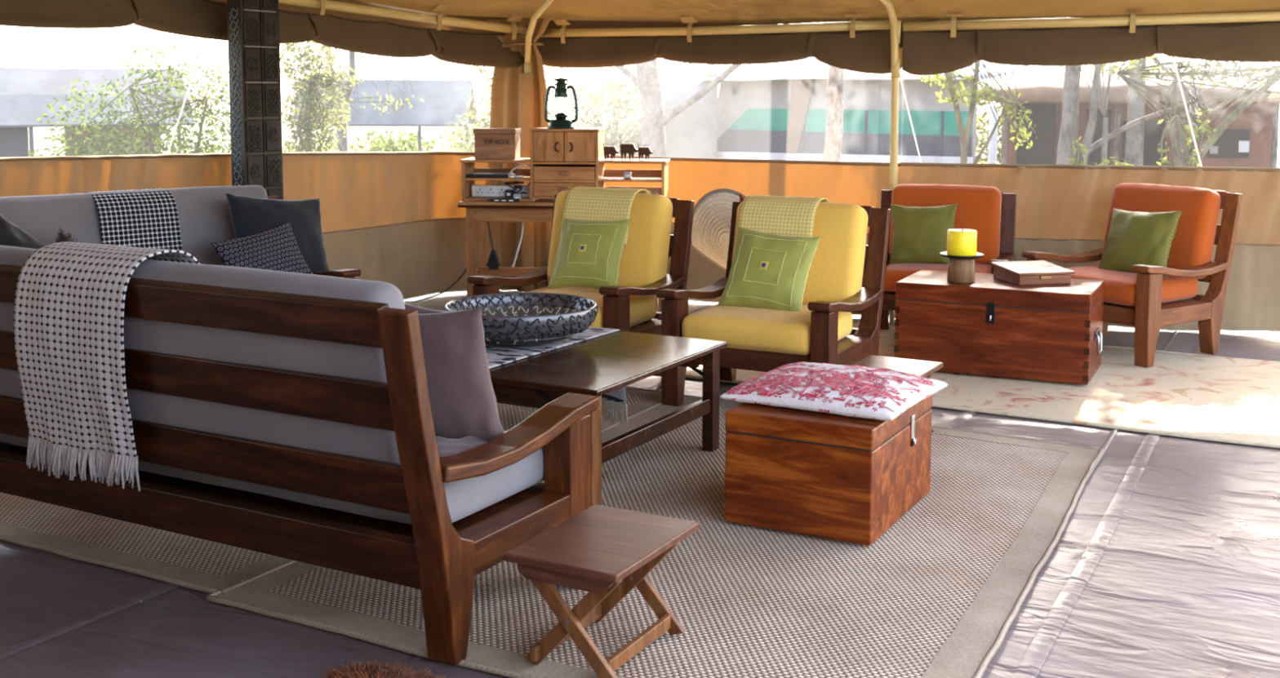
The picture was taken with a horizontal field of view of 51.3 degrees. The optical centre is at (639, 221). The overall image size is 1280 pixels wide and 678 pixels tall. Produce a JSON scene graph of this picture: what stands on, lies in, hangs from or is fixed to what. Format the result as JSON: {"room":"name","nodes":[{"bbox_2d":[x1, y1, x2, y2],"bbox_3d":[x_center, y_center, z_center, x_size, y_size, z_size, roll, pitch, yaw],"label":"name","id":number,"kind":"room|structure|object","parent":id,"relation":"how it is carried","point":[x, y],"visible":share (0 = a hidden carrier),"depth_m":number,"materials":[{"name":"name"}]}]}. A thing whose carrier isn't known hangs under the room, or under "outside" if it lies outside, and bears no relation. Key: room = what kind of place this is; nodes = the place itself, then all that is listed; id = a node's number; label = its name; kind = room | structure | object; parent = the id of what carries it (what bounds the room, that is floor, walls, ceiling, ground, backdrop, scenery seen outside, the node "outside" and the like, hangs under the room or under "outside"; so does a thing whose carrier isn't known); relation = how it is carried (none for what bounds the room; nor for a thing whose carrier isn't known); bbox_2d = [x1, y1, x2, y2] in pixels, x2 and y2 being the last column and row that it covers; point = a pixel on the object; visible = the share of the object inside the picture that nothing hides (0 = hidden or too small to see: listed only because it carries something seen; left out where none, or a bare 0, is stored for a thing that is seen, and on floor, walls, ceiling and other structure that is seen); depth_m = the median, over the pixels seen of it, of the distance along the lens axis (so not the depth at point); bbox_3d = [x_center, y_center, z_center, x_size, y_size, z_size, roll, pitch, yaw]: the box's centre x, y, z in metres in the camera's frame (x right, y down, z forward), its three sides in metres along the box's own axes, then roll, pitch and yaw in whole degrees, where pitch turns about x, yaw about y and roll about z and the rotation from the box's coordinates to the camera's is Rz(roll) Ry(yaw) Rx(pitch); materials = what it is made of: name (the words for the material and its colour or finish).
{"room":"tent interior","nodes":[
{"label":"tent interior","id":0,"kind":"room"},
{"bbox_2d":[0,0,524,300],"bbox_3d":[-3.760,-0.280,6.019,0.548,2.360,10.424,4,7,34],"label":"wall","id":1,"kind":"structure","parent":0,"point":[395,218],"depth_m":8.94,"materials":[{"name":"fabric"}]},
{"bbox_2d":[0,289,1279,677],"bbox_3d":[0.113,1.062,4.531,9.100,0.008,11.400,3,6,29],"label":"floor","id":2,"kind":"structure","parent":0,"point":[1165,563],"depth_m":3.97,"materials":[{"name":"fabric"}]},
{"bbox_2d":[0,185,361,279],"bbox_3d":[-2.538,0.354,6.615,2.124,0.968,0.886,-5,8,-44],"label":"sofa","id":3,"kind":"object","parent":2,"relation":"on","point":[204,215],"visible":0.2,"depth_m":6.98,"materials":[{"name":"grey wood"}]},
{"bbox_2d":[0,213,46,248],"bbox_3d":[-2.942,0.190,6.117,0.246,0.639,0.650,5,8,43],"label":"throw pillow","id":4,"kind":"object","parent":3,"relation":"on","point":[11,235],"visible":0.17,"depth_m":6.16,"materials":[{"name":"black fabric"}]},
{"bbox_2d":[55,226,77,243],"bbox_3d":[-2.678,0.271,6.391,0.227,0.492,0.504,5,8,43],"label":"throw pillow","id":5,"kind":"object","parent":3,"relation":"on","point":[63,237],"visible":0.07,"depth_m":6.38,"materials":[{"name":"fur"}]},
{"bbox_2d":[0,185,267,266],"bbox_3d":[-2.732,0.129,6.795,1.854,0.556,0.262,-5,8,-44],"label":"cushion","id":6,"kind":"object","parent":3,"relation":"on","point":[204,215],"depth_m":6.88,"materials":[{"name":"grey fabric"}]},
{"bbox_2d":[86,188,182,251],"bbox_3d":[-2.632,0.079,6.910,0.411,0.479,0.358,-5,8,-44],"label":"throw blanket","id":7,"kind":"object","parent":3,"relation":"on","point":[143,220],"visible":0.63,"depth_m":6.84,"materials":[{"name":"fabric"}]},
{"bbox_2d":[210,221,312,274],"bbox_3d":[-1.972,0.205,7.000,0.201,0.380,0.538,4,7,37],"label":"throw pillow","id":8,"kind":"object","parent":3,"relation":"on","point":[277,248],"visible":0.62,"depth_m":6.96,"materials":[{"name":"fabric"}]},
{"bbox_2d":[226,193,328,272],"bbox_3d":[-1.947,0.098,7.218,0.236,0.530,0.646,5,7,40],"label":"throw pillow","id":9,"kind":"object","parent":3,"relation":"on","point":[250,215],"visible":0.56,"depth_m":7.21,"materials":[{"name":"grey fabric"}]},
{"bbox_2d":[226,0,283,199],"bbox_3d":[-2.230,-0.519,7.763,0.123,2.500,0.306,3,6,29],"label":"carved post","id":10,"kind":"object","parent":2,"relation":"on","point":[253,25],"visible":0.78,"depth_m":7.67,"materials":[{"name":"brown wood"}]},
{"bbox_2d":[0,386,662,594],"bbox_3d":[-1.427,0.927,5.768,2.140,0.020,3.018,3,6,29],"label":"jute rug","id":11,"kind":"object","parent":2,"relation":"on","point":[197,564],"visible":0.27,"depth_m":4.40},
{"bbox_2d":[466,191,694,390],"bbox_3d":[-0.286,0.339,6.899,0.864,0.949,0.886,3,6,27],"label":"armchair","id":12,"kind":"object","parent":11,"relation":"on","point":[630,305],"visible":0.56,"depth_m":6.92,"materials":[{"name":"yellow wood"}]},
{"bbox_2d":[546,217,630,288],"bbox_3d":[-0.265,0.168,6.901,0.400,0.363,0.229,3,6,23],"label":"throw pillow","id":13,"kind":"object","parent":12,"relation":"on","point":[588,255],"visible":0.97,"depth_m":6.84,"materials":[{"name":"green fabric"}]},
{"bbox_2d":[526,287,656,328],"bbox_3d":[-0.332,0.452,6.821,0.660,0.169,0.634,3,6,27],"label":"seat cushion","id":14,"kind":"object","parent":12,"relation":"on","point":[642,309],"depth_m":6.78,"materials":[{"name":"yellow fabric"}]},
{"bbox_2d":[561,186,649,245],"bbox_3d":[-0.178,0.001,7.120,0.410,0.359,0.315,3,6,29],"label":"throw blanket","id":15,"kind":"object","parent":12,"relation":"on","point":[581,203],"visible":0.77,"depth_m":7.03,"materials":[{"name":"fabric"}]},
{"bbox_2d":[546,191,672,296],"bbox_3d":[-0.162,0.114,7.116,0.672,0.542,0.274,3,6,27],"label":"cushion","id":16,"kind":"object","parent":12,"relation":"on","point":[643,261],"depth_m":6.94,"materials":[{"name":"yellow fabric"}]},
{"bbox_2d":[488,330,727,506],"bbox_3d":[-0.508,0.733,5.440,1.410,0.452,1.050,3,6,29],"label":"coffee table","id":17,"kind":"object","parent":11,"relation":"on","point":[597,366],"visible":0.38,"depth_m":5.08,"materials":[{"name":"brown wood"}]},
{"bbox_2d":[484,326,622,368],"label":"table runner","id":18,"kind":"object","parent":17,"relation":"on","point":[497,355],"depth_m":5.34,"materials":[{"name":"fabric"}]},
{"bbox_2d":[443,292,598,346],"bbox_3d":[-0.488,0.415,5.485,0.633,0.156,0.633,-5,8,-44],"label":"bowl","id":19,"kind":"object","parent":18,"relation":"on","point":[517,319],"visible":0.78,"depth_m":5.37,"materials":[{"name":"wicker"}]},
{"bbox_2d":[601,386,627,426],"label":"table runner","id":20,"kind":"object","parent":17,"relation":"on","point":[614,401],"depth_m":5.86,"materials":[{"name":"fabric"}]},
{"bbox_2d":[320,658,445,677],"bbox_3d":[-0.636,1.145,3.322,0.391,0.057,0.276,3,6,29],"label":"rug","id":21,"kind":"object","parent":2,"relation":"on","point":[374,671],"visible":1,"depth_m":3.38,"materials":[{"name":"fur"}]},
{"bbox_2d":[524,0,553,73],"bbox_3d":[-0.510,-0.573,8.731,0.071,2.424,2.270,-2,6,-16],"label":"upright pole","id":22,"kind":"object","parent":2,"relation":"on","point":[528,64],"visible":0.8,"depth_m":9.57,"materials":[{"name":"paint"}]},
{"bbox_2d":[457,198,662,311],"bbox_3d":[-0.507,0.227,9.154,1.390,0.750,0.487,1,6,6],"label":"writing desk","id":23,"kind":"object","parent":2,"relation":"on","point":[541,210],"visible":0.38,"depth_m":9.00,"materials":[{"name":"brown wood"}]},
{"bbox_2d":[487,221,493,249],"bbox_3d":[-1.035,0.050,9.154,0.060,0.302,0.019,2,6,18],"label":"cable","id":24,"kind":"object","parent":23,"relation":"hanging from","point":[488,225],"visible":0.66,"depth_m":9.15,"materials":[{"name":"black plastic"}]},
{"bbox_2d":[486,249,501,270],"bbox_3d":[-1.007,0.262,9.170,0.097,0.135,0.040,1,6,6],"label":"plug","id":25,"kind":"object","parent":24,"relation":"hanging from","point":[493,263],"visible":1,"depth_m":9.15,"materials":[{"name":"black plastic"}]},
{"bbox_2d":[459,127,670,201],"bbox_3d":[-0.507,-0.389,9.065,1.399,0.490,0.344,1,6,6],"label":"desk organizer","id":26,"kind":"object","parent":23,"relation":"on","point":[561,160],"depth_m":8.94,"materials":[{"name":"brown wood"}]},
{"bbox_2d":[461,162,475,200],"bbox_3d":[-1.180,-0.285,9.166,0.018,0.262,0.310,1,6,6],"label":"panel","id":27,"kind":"object","parent":26,"relation":"attached to","point":[467,168],"depth_m":9.08,"materials":[{"name":"brown wood"}]},
{"bbox_2d":[466,173,513,177],"bbox_3d":[-1.026,-0.318,9.136,0.290,0.023,0.180,1,6,6],"label":"tablet","id":28,"kind":"object","parent":26,"relation":"on","point":[472,175],"visible":0.93,"depth_m":9.05,"materials":[{"name":"black plastic"}]},
{"bbox_2d":[459,157,530,163],"bbox_3d":[-0.960,-0.422,9.124,0.485,0.018,0.318,1,6,6],"label":"shelf","id":29,"kind":"object","parent":26,"relation":"attached to","point":[470,160],"depth_m":8.98,"materials":[{"name":"brown wood"}]},
{"bbox_2d":[473,128,520,159],"bbox_3d":[-0.971,-0.532,9.078,0.292,0.208,0.182,1,6,6],"label":"tip box","id":30,"kind":"object","parent":26,"relation":"on","point":[500,144],"visible":1,"depth_m":9.00,"materials":[{"name":"brown wood"}]},
{"bbox_2d":[464,195,530,201],"bbox_3d":[-0.945,-0.161,9.152,0.455,0.018,0.310,1,6,6],"label":"shelf","id":31,"kind":"object","parent":26,"relation":"attached to","point":[466,197],"depth_m":9.02,"materials":[{"name":"brown wood"}]},
{"bbox_2d":[464,176,530,181],"bbox_3d":[-0.944,-0.299,9.144,0.455,0.014,0.300,1,6,6],"label":"shelf","id":32,"kind":"object","parent":26,"relation":"attached to","point":[525,178],"depth_m":9.01,"materials":[{"name":"brown wood"}]},
{"bbox_2d":[543,78,577,128],"bbox_3d":[-0.533,-0.802,9.021,0.195,0.339,0.198,-5,7,-40],"label":"hurricane lantern","id":33,"kind":"object","parent":26,"relation":"on","point":[561,108],"visible":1,"depth_m":8.99,"materials":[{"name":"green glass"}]},
{"bbox_2d":[603,141,620,159],"bbox_3d":[-0.192,-0.477,8.968,0.113,0.124,0.062,1,6,6],"label":"figurine","id":34,"kind":"object","parent":26,"relation":"on","point":[608,150],"visible":1,"depth_m":8.95,"materials":[{"name":"wood"}]},
{"bbox_2d":[619,135,639,159],"bbox_3d":[-0.071,-0.500,8.952,0.133,0.173,0.062,1,6,6],"label":"figurine","id":35,"kind":"object","parent":26,"relation":"on","point":[625,148],"visible":1,"depth_m":8.94,"materials":[{"name":"wood"}]},
{"bbox_2d":[598,177,661,182],"bbox_3d":[-0.050,-0.288,9.047,0.424,0.014,0.300,1,6,6],"label":"shelf","id":36,"kind":"object","parent":26,"relation":"attached to","point":[600,179],"depth_m":8.92,"materials":[{"name":"brown wood"}]},
{"bbox_2d":[598,158,670,164],"bbox_3d":[-0.036,-0.410,9.024,0.454,0.018,0.318,1,6,6],"label":"shelf","id":37,"kind":"object","parent":26,"relation":"attached to","point":[601,161],"depth_m":8.88,"materials":[{"name":"brown wood"}]},
{"bbox_2d":[637,142,654,160],"bbox_3d":[0.039,-0.472,8.943,0.110,0.119,0.062,1,6,6],"label":"figurine","id":38,"kind":"object","parent":26,"relation":"on","point":[646,151],"visible":1,"depth_m":8.93,"materials":[{"name":"wood"}]},
{"bbox_2d":[661,162,668,197],"bbox_3d":[0.169,-0.268,9.019,0.018,0.262,0.310,1,6,6],"label":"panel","id":39,"kind":"object","parent":26,"relation":"attached to","point":[664,171],"depth_m":8.91,"materials":[{"name":"brown wood"}]},
{"bbox_2d":[205,395,1104,677],"bbox_3d":[0.400,1.034,4.716,2.173,0.020,3.040,3,6,29],"label":"jute rug","id":40,"kind":"object","parent":2,"relation":"on","point":[938,593],"visible":0.54,"depth_m":4.00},
{"bbox_2d":[0,245,599,665],"bbox_3d":[-1.314,0.576,4.182,2.242,1.007,0.886,3,6,29],"label":"sofa","id":41,"kind":"object","parent":40,"relation":"on","point":[280,414],"visible":0.76,"depth_m":3.61,"materials":[{"name":"brown wood"}]},
{"bbox_2d":[13,241,199,491],"bbox_3d":[-1.568,0.417,3.925,0.649,0.704,0.280,3,6,29],"label":"throw blanket","id":42,"kind":"object","parent":41,"relation":"on","point":[69,300],"visible":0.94,"depth_m":3.83,"materials":[{"name":"fabric"}]},
{"bbox_2d":[0,245,404,464],"bbox_3d":[-1.456,0.396,3.910,1.970,0.594,0.246,3,6,29],"label":"cushion","id":43,"kind":"object","parent":41,"relation":"on","point":[201,389],"depth_m":3.59,"materials":[{"name":"grey fabric"}]},
{"bbox_2d":[0,430,544,525],"bbox_3d":[-1.268,0.691,4.280,2.027,0.162,0.636,3,6,29],"label":"seat cushion","id":44,"kind":"object","parent":41,"relation":"on","point":[474,501],"depth_m":3.82,"materials":[{"name":"grey fabric"}]},
{"bbox_2d":[402,302,451,314],"bbox_3d":[-0.662,0.447,4.064,0.478,0.474,0.165,3,6,24],"label":"throw pillow","id":45,"kind":"object","parent":41,"relation":"on","point":[406,306],"visible":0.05,"depth_m":3.99,"materials":[{"name":"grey fabric"}]},
{"bbox_2d":[417,306,504,441],"bbox_3d":[-0.616,0.460,3.829,0.490,0.477,0.189,2,6,21],"label":"throw pillow","id":46,"kind":"object","parent":41,"relation":"on","point":[462,397],"visible":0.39,"depth_m":3.72,"materials":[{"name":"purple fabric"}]},
{"bbox_2d":[435,435,488,457],"bbox_3d":[-0.568,0.651,3.699,0.340,0.077,0.300,1,6,9],"label":"throw pillow","id":47,"kind":"object","parent":41,"relation":"on","point":[446,446],"visible":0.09,"depth_m":3.69,"materials":[{"name":"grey fabric"}]},
{"bbox_2d":[504,504,698,677],"bbox_3d":[-0.093,0.989,3.540,0.330,0.311,0.464,3,6,28],"label":"folding stool","id":48,"kind":"object","parent":40,"relation":"on","point":[606,553],"visible":1,"depth_m":3.44,"materials":[{"name":"brown wood"}]},
{"bbox_2d":[655,201,890,406],"bbox_3d":[0.662,0.391,6.451,0.864,0.938,0.886,3,6,28],"label":"armchair","id":49,"kind":"object","parent":40,"relation":"on","point":[757,339],"visible":0.7,"depth_m":6.32,"materials":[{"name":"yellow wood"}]},
{"bbox_2d":[681,304,853,355],"bbox_3d":[0.616,0.497,6.375,0.659,0.169,0.636,3,6,28],"label":"seat cushion","id":50,"kind":"object","parent":49,"relation":"on","point":[746,331],"depth_m":6.13,"materials":[{"name":"yellow fabric"}]},
{"bbox_2d":[717,226,821,311],"bbox_3d":[0.621,0.245,6.442,0.444,0.409,0.251,3,7,30],"label":"throw pillow","id":51,"kind":"object","parent":49,"relation":"on","point":[769,271],"visible":0.95,"depth_m":6.38,"materials":[{"name":"green fabric"}]},
{"bbox_2d":[733,195,829,255],"bbox_3d":[0.718,0.050,6.692,0.406,0.349,0.324,3,6,29],"label":"throw blanket","id":52,"kind":"object","parent":49,"relation":"on","point":[782,215],"visible":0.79,"depth_m":6.61,"materials":[{"name":"fabric"}]},
{"bbox_2d":[732,201,867,304],"bbox_3d":[0.788,0.167,6.665,0.672,0.534,0.272,3,6,28],"label":"cushion","id":53,"kind":"object","parent":49,"relation":"on","point":[840,258],"depth_m":6.49,"materials":[{"name":"yellow fabric"}]},
{"bbox_2d":[724,395,932,546],"bbox_3d":[0.690,0.825,4.747,0.539,0.388,0.682,3,6,28],"label":"storage box","id":54,"kind":"object","parent":40,"relation":"on","point":[834,477],"visible":0.8,"depth_m":4.47,"materials":[{"name":"brown wood"}]},
{"bbox_2d":[720,361,947,421],"bbox_3d":[0.702,0.578,4.768,0.630,0.091,0.600,3,7,30],"label":"seat pad","id":55,"kind":"object","parent":54,"relation":"on","point":[884,394],"visible":1,"depth_m":4.62,"materials":[{"name":"fabric"}]},
{"bbox_2d":[849,355,943,432],"bbox_3d":[1.064,0.778,5.695,0.330,0.311,0.464,3,6,29],"label":"folding stool","id":56,"kind":"object","parent":40,"relation":"on","point":[917,367],"visible":0.23,"depth_m":5.75,"materials":[{"name":"brown wood"}]},
{"bbox_2d":[880,0,901,324],"bbox_3d":[1.183,-0.495,7.722,0.089,2.473,1.865,3,7,30],"label":"upright pole","id":57,"kind":"object","parent":2,"relation":"on","point":[895,24],"visible":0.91,"depth_m":8.46,"materials":[{"name":"paint"}]},
{"bbox_2d":[658,322,1279,448],"bbox_3d":[2.325,0.819,6.930,5.240,0.020,1.972,3,6,29],"label":"rug","id":58,"kind":"object","parent":2,"relation":"on","point":[1206,397],"visible":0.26,"depth_m":6.53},
{"bbox_2d":[690,188,746,271],"bbox_3d":[0.534,0.258,7.656,0.522,0.897,0.119,0,6,3],"label":"woven basket","id":59,"kind":"object","parent":58,"relation":"on","point":[712,215],"visible":0.56,"depth_m":7.62,"materials":[{"name":"wicker"}]},
{"bbox_2d":[862,184,1016,329],"bbox_3d":[1.797,0.250,7.989,0.844,0.913,0.736,2,6,19],"label":"armchair","id":60,"kind":"object","parent":58,"relation":"on","point":[979,208],"visible":0.42,"depth_m":8.05,"materials":[{"name":"fabric"}]},
{"bbox_2d":[888,204,957,265],"bbox_3d":[1.702,0.082,8.016,0.410,0.380,0.198,2,6,16],"label":"throw pillow","id":61,"kind":"object","parent":60,"relation":"on","point":[919,233],"visible":0.83,"depth_m":7.96,"materials":[{"name":"fabric"}]},
{"bbox_2d":[884,263,991,292],"bbox_3d":[1.770,0.334,7.920,0.648,0.158,0.534,2,6,19],"label":"seat cushion","id":62,"kind":"object","parent":60,"relation":"on","point":[895,273],"depth_m":7.77,"materials":[{"name":"orange fabric"}]},
{"bbox_2d":[888,184,1001,264],"bbox_3d":[1.868,0.024,8.170,0.660,0.499,0.239,2,6,19],"label":"cushion","id":63,"kind":"object","parent":60,"relation":"on","point":[979,208],"depth_m":8.06,"materials":[{"name":"orange fabric"}]},
{"bbox_2d":[893,270,1104,385],"bbox_3d":[1.923,0.549,7.143,1.045,0.460,0.584,3,6,25],"label":"storage chest","id":64,"kind":"object","parent":58,"relation":"on","point":[988,326],"visible":0.98,"depth_m":6.90,"materials":[{"name":"brown wood"}]},
{"bbox_2d":[939,251,983,283],"bbox_3d":[1.712,0.245,7.104,0.232,0.151,0.232,3,6,29],"label":"candle holder","id":65,"kind":"object","parent":64,"relation":"on","point":[961,269],"visible":0.78,"depth_m":7.04,"materials":[{"name":"brown wood"}]},
{"bbox_2d":[946,227,977,256],"bbox_3d":[1.712,0.104,7.090,0.154,0.148,0.154,3,6,29],"label":"pillar candle","id":66,"kind":"object","parent":65,"relation":"on","point":[960,242],"visible":1,"depth_m":7.03,"materials":[{"name":"wax"}]},
{"bbox_2d":[991,260,1074,285],"bbox_3d":[2.099,0.274,7.140,0.326,0.088,0.305,-1,6,-14],"label":"box","id":67,"kind":"object","parent":64,"relation":"on","point":[1036,272],"visible":1,"depth_m":7.04,"materials":[{"name":"brown wood"}]},
{"bbox_2d":[1022,182,1242,367],"bbox_3d":[2.832,0.267,7.705,0.886,0.938,0.844,-4,7,-35],"label":"armchair","id":68,"kind":"object","parent":58,"relation":"on","point":[1145,300],"visible":0.7,"depth_m":7.55,"materials":[{"name":"fabric"}]},
{"bbox_2d":[1066,265,1197,306],"bbox_3d":[2.752,0.360,7.660,0.634,0.161,0.650,-4,7,-35],"label":"seat cushion","id":69,"kind":"object","parent":68,"relation":"on","point":[1122,289],"depth_m":7.43,"materials":[{"name":"orange fabric"}]},
{"bbox_2d":[1098,208,1182,277],"bbox_3d":[2.858,0.125,7.649,0.234,0.395,0.446,-4,7,-38],"label":"throw pillow","id":70,"kind":"object","parent":68,"relation":"on","point":[1134,237],"visible":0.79,"depth_m":7.58,"materials":[{"name":"fabric"}]},
{"bbox_2d":[1102,182,1221,279],"bbox_3d":[3.056,0.047,7.841,0.258,0.526,0.661,-4,7,-35],"label":"cushion","id":71,"kind":"object","parent":68,"relation":"on","point":[1197,229],"depth_m":7.62,"materials":[{"name":"orange fabric"}]},
{"bbox_2d":[535,19,935,318],"bbox_3d":[0.430,-0.442,9.322,3.250,2.049,0.232,3,6,29],"label":"wall","id":72,"kind":"structure","parent":0,"point":[690,179],"depth_m":9.17,"materials":[{"name":"fabric"}]},
{"bbox_2d":[484,17,551,292],"bbox_3d":[-0.868,-0.483,9.865,0.619,2.021,0.231,3,6,29],"label":"curtain","id":73,"kind":"object","parent":72,"relation":"attached to","point":[517,97],"depth_m":9.82,"materials":[{"name":"fabric"}]},
{"bbox_2d":[320,0,1279,43],"bbox_3d":[-0.520,-1.368,4.793,7.700,1.121,11.450,3,6,29],"label":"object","id":74,"kind":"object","parent":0,"point":[561,11],"depth_m":8.56,"materials":[{"name":"fabric"}]},
{"bbox_2d":[278,0,528,35],"bbox_3d":[-2.093,-1.357,8.240,0.337,0.287,4.102,4,7,36],"label":"pole","id":75,"kind":"object","parent":74,"relation":"attached to","point":[331,5],"visible":0.87,"depth_m":9.09,"materials":[{"name":"paint"}]},
{"bbox_2d":[539,20,890,37],"bbox_3d":[0.428,-1.315,9.147,2.671,0.071,0.068,3,6,29],"label":"pole","id":76,"kind":"object","parent":74,"relation":"attached to","point":[874,24],"visible":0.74,"depth_m":9.04,"materials":[{"name":"paint"}]},
{"bbox_2d":[899,76,921,162],"bbox_3d":[2.127,-0.409,10.047,0.012,2.019,2.418,3,6,24],"label":"rope","id":77,"kind":"object","parent":74,"relation":"attached to","point":[900,77],"visible":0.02,"depth_m":9.60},
{"bbox_2d":[902,10,1279,31],"bbox_3d":[3.510,-1.233,8.059,3.771,0.135,0.088,1,6,13],"label":"pole","id":78,"kind":"object","parent":74,"relation":"attached to","point":[1253,16],"visible":1,"depth_m":8.21,"materials":[{"name":"paint"}]},
{"bbox_2d":[871,20,1279,332],"bbox_3d":[3.587,-0.348,8.197,4.303,2.089,0.258,1,6,13],"label":"wall","id":79,"kind":"structure","parent":0,"point":[1061,209],"depth_m":8.32,"materials":[{"name":"fabric"}]},
{"label":"outside","id":80,"kind":"structure","parent":0,"visible":0},
{"bbox_2d":[27,111,1279,168],"bbox_3d":[12.205,-0.527,21.870,120.000,0.079,110.000,3,6,29],"label":"ground","id":81,"kind":"structure","parent":80,"point":[354,131],"depth_m":48.90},
{"bbox_2d":[0,66,195,157],"bbox_3d":[-9.868,-1.212,18.531,6.824,1.896,1.625,-3,7,-32],"label":"building","id":82,"kind":"structure","parent":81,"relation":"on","point":[25,93],"depth_m":19.02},
{"bbox_2d":[27,42,231,156],"bbox_3d":[-4.297,-0.608,11.997,1.787,2.010,1.930,3,6,29],"label":"leafy shrub","id":83,"kind":"object","parent":81,"relation":"on","point":[150,135],"visible":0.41,"depth_m":11.82,"materials":[{"name":"green plant"}]},
{"bbox_2d":[166,38,205,154],"bbox_3d":[-3.405,-0.460,9.584,0.012,2.188,2.424,-4,7,-36],"label":"rope","id":84,"kind":"object","parent":81,"relation":"on","point":[201,50],"visible":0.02,"depth_m":9.14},
{"bbox_2d":[280,40,364,151],"bbox_3d":[-3.127,-0.852,12.948,0.751,2.302,0.784,3,6,29],"label":"leafy shrub","id":85,"kind":"object","parent":81,"relation":"on","point":[311,113],"visible":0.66,"depth_m":12.87,"materials":[{"name":"green plant"}]},
{"bbox_2d":[280,41,424,151],"bbox_3d":[-3.566,-1.948,15.905,2.380,3.907,2.411,3,6,29],"label":"forked tree","id":86,"kind":"object","parent":81,"relation":"on","point":[344,143],"visible":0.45,"depth_m":15.92,"materials":[{"name":"grey plant"}]},
{"bbox_2d":[291,79,476,151],"bbox_3d":[-4.675,-1.745,24.652,3.180,1.775,1.425,0,6,0],"label":"building","id":87,"kind":"structure","parent":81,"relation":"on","point":[444,100],"depth_m":24.21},
{"bbox_2d":[349,116,608,151],"bbox_3d":[-3.191,-1.552,26.798,5.364,1.214,1.774,0,6,3],"label":"bush","id":88,"kind":"object","parent":81,"relation":"on","point":[388,144],"visible":0.18,"depth_m":26.72,"materials":[{"name":"green plant"}]},
{"bbox_2d":[438,65,587,151],"bbox_3d":[-1.871,-1.533,20.028,2.080,2.272,1.760,3,6,29],"label":"bush","id":89,"kind":"object","parent":81,"relation":"on","point":[481,119],"visible":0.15,"depth_m":19.92,"materials":[{"name":"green plant"}]},
{"bbox_2d":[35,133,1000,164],"bbox_3d":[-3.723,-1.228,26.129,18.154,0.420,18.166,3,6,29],"label":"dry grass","id":90,"kind":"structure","parent":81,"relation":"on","point":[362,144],"depth_m":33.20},
{"bbox_2d":[551,75,669,156],"bbox_3d":[-0.350,-0.830,15.521,1.103,1.766,1.744,-2,6,-25],"label":"tree","id":91,"kind":"object","parent":81,"relation":"on","point":[615,131],"visible":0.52,"depth_m":15.38,"materials":[{"name":"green plant"}]},
{"bbox_2d":[591,58,741,157],"bbox_3d":[0.020,-1.706,13.964,3.368,3.823,2.883,3,6,29],"label":"tree","id":92,"kind":"object","parent":81,"relation":"on","point":[646,81],"visible":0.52,"depth_m":13.84,"materials":[{"name":"grey plant"}]},
{"bbox_2d":[617,57,1028,163],"bbox_3d":[2.159,-0.975,15.083,5.050,2.146,2.054,6,8,44],"label":"tent","id":93,"kind":"object","parent":81,"relation":"on","point":[771,111],"visible":0.52,"depth_m":14.32,"materials":[{"name":"fabric"}]},
{"bbox_2d":[822,65,844,161],"bbox_3d":[1.844,-1.495,10.781,1.971,4.028,2.053,3,6,29],"label":"tree","id":94,"kind":"object","parent":81,"relation":"on","point":[835,85],"visible":0.39,"depth_m":10.40,"materials":[{"name":"grey plant"}]},
{"bbox_2d":[916,60,1037,163],"bbox_3d":[2.636,-0.695,10.443,0.936,2.504,0.404,2,6,14],"label":"slender tree","id":95,"kind":"object","parent":81,"relation":"on","point":[964,136],"visible":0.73,"depth_m":10.43,"materials":[{"name":"green plant"}]},
{"bbox_2d":[975,100,1001,164],"bbox_3d":[4.231,-0.800,15.673,0.923,1.676,1.453,-2,6,-21],"label":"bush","id":96,"kind":"object","parent":81,"relation":"on","point":[985,113],"visible":0.06,"depth_m":15.69,"materials":[{"name":"green plant"}]},
{"bbox_2d":[987,105,998,164],"bbox_3d":[3.172,-0.321,12.025,0.087,1.450,0.087,3,6,29],"label":"pole","id":97,"kind":"object","parent":81,"relation":"on","point":[993,144],"visible":0.2,"depth_m":11.95,"materials":[{"name":"white"}]},
{"bbox_2d":[1066,136,1088,165],"bbox_3d":[3.298,-0.026,10.073,0.166,1.247,0.145,3,6,29],"label":"shrub","id":98,"kind":"object","parent":81,"relation":"on","point":[1077,151],"visible":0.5,"depth_m":10.01,"materials":[{"name":"green plant"}]},
{"bbox_2d":[977,58,1279,168],"bbox_3d":[5.474,-0.869,15.008,3.453,1.963,2.061,2,6,19],"label":"hut","id":99,"kind":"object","parent":81,"relation":"on","point":[1251,140],"visible":0.41,"depth_m":14.34,"materials":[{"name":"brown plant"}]},
{"bbox_2d":[1056,54,1212,165],"bbox_3d":[3.831,-1.074,11.391,1.967,3.083,1.637,3,6,29],"label":"tree","id":100,"kind":"object","parent":81,"relation":"on","point":[1070,100],"visible":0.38,"depth_m":11.42,"materials":[{"name":"grey plant"}]},
{"bbox_2d":[1124,58,1146,165],"bbox_3d":[4.909,-2.096,13.146,2.947,4.774,3.336,3,6,29],"label":"tree","id":101,"kind":"object","parent":81,"relation":"on","point":[1134,151],"visible":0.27,"depth_m":13.76,"materials":[{"name":"grey plant"}]},
{"bbox_2d":[1155,115,1217,166],"bbox_3d":[4.055,-0.104,10.069,0.503,1.405,0.421,3,6,29],"label":"shrub","id":102,"kind":"object","parent":81,"relation":"on","point":[1197,135],"visible":0.49,"depth_m":10.00,"materials":[{"name":"green plant"}]},
{"bbox_2d":[1171,56,1202,166],"bbox_3d":[4.188,-0.459,9.977,0.016,2.142,2.918,4,7,34],"label":"rope","id":103,"kind":"object","parent":81,"relation":"on","point":[1173,58],"visible":0.3,"depth_m":9.50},
{"bbox_2d":[1105,57,1279,166],"bbox_3d":[4.785,-0.917,10.484,1.696,2.950,1.714,-3,7,-31],"label":"tree","id":104,"kind":"object","parent":81,"relation":"on","point":[1271,79],"visible":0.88,"depth_m":10.45,"materials":[{"name":"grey plant"}]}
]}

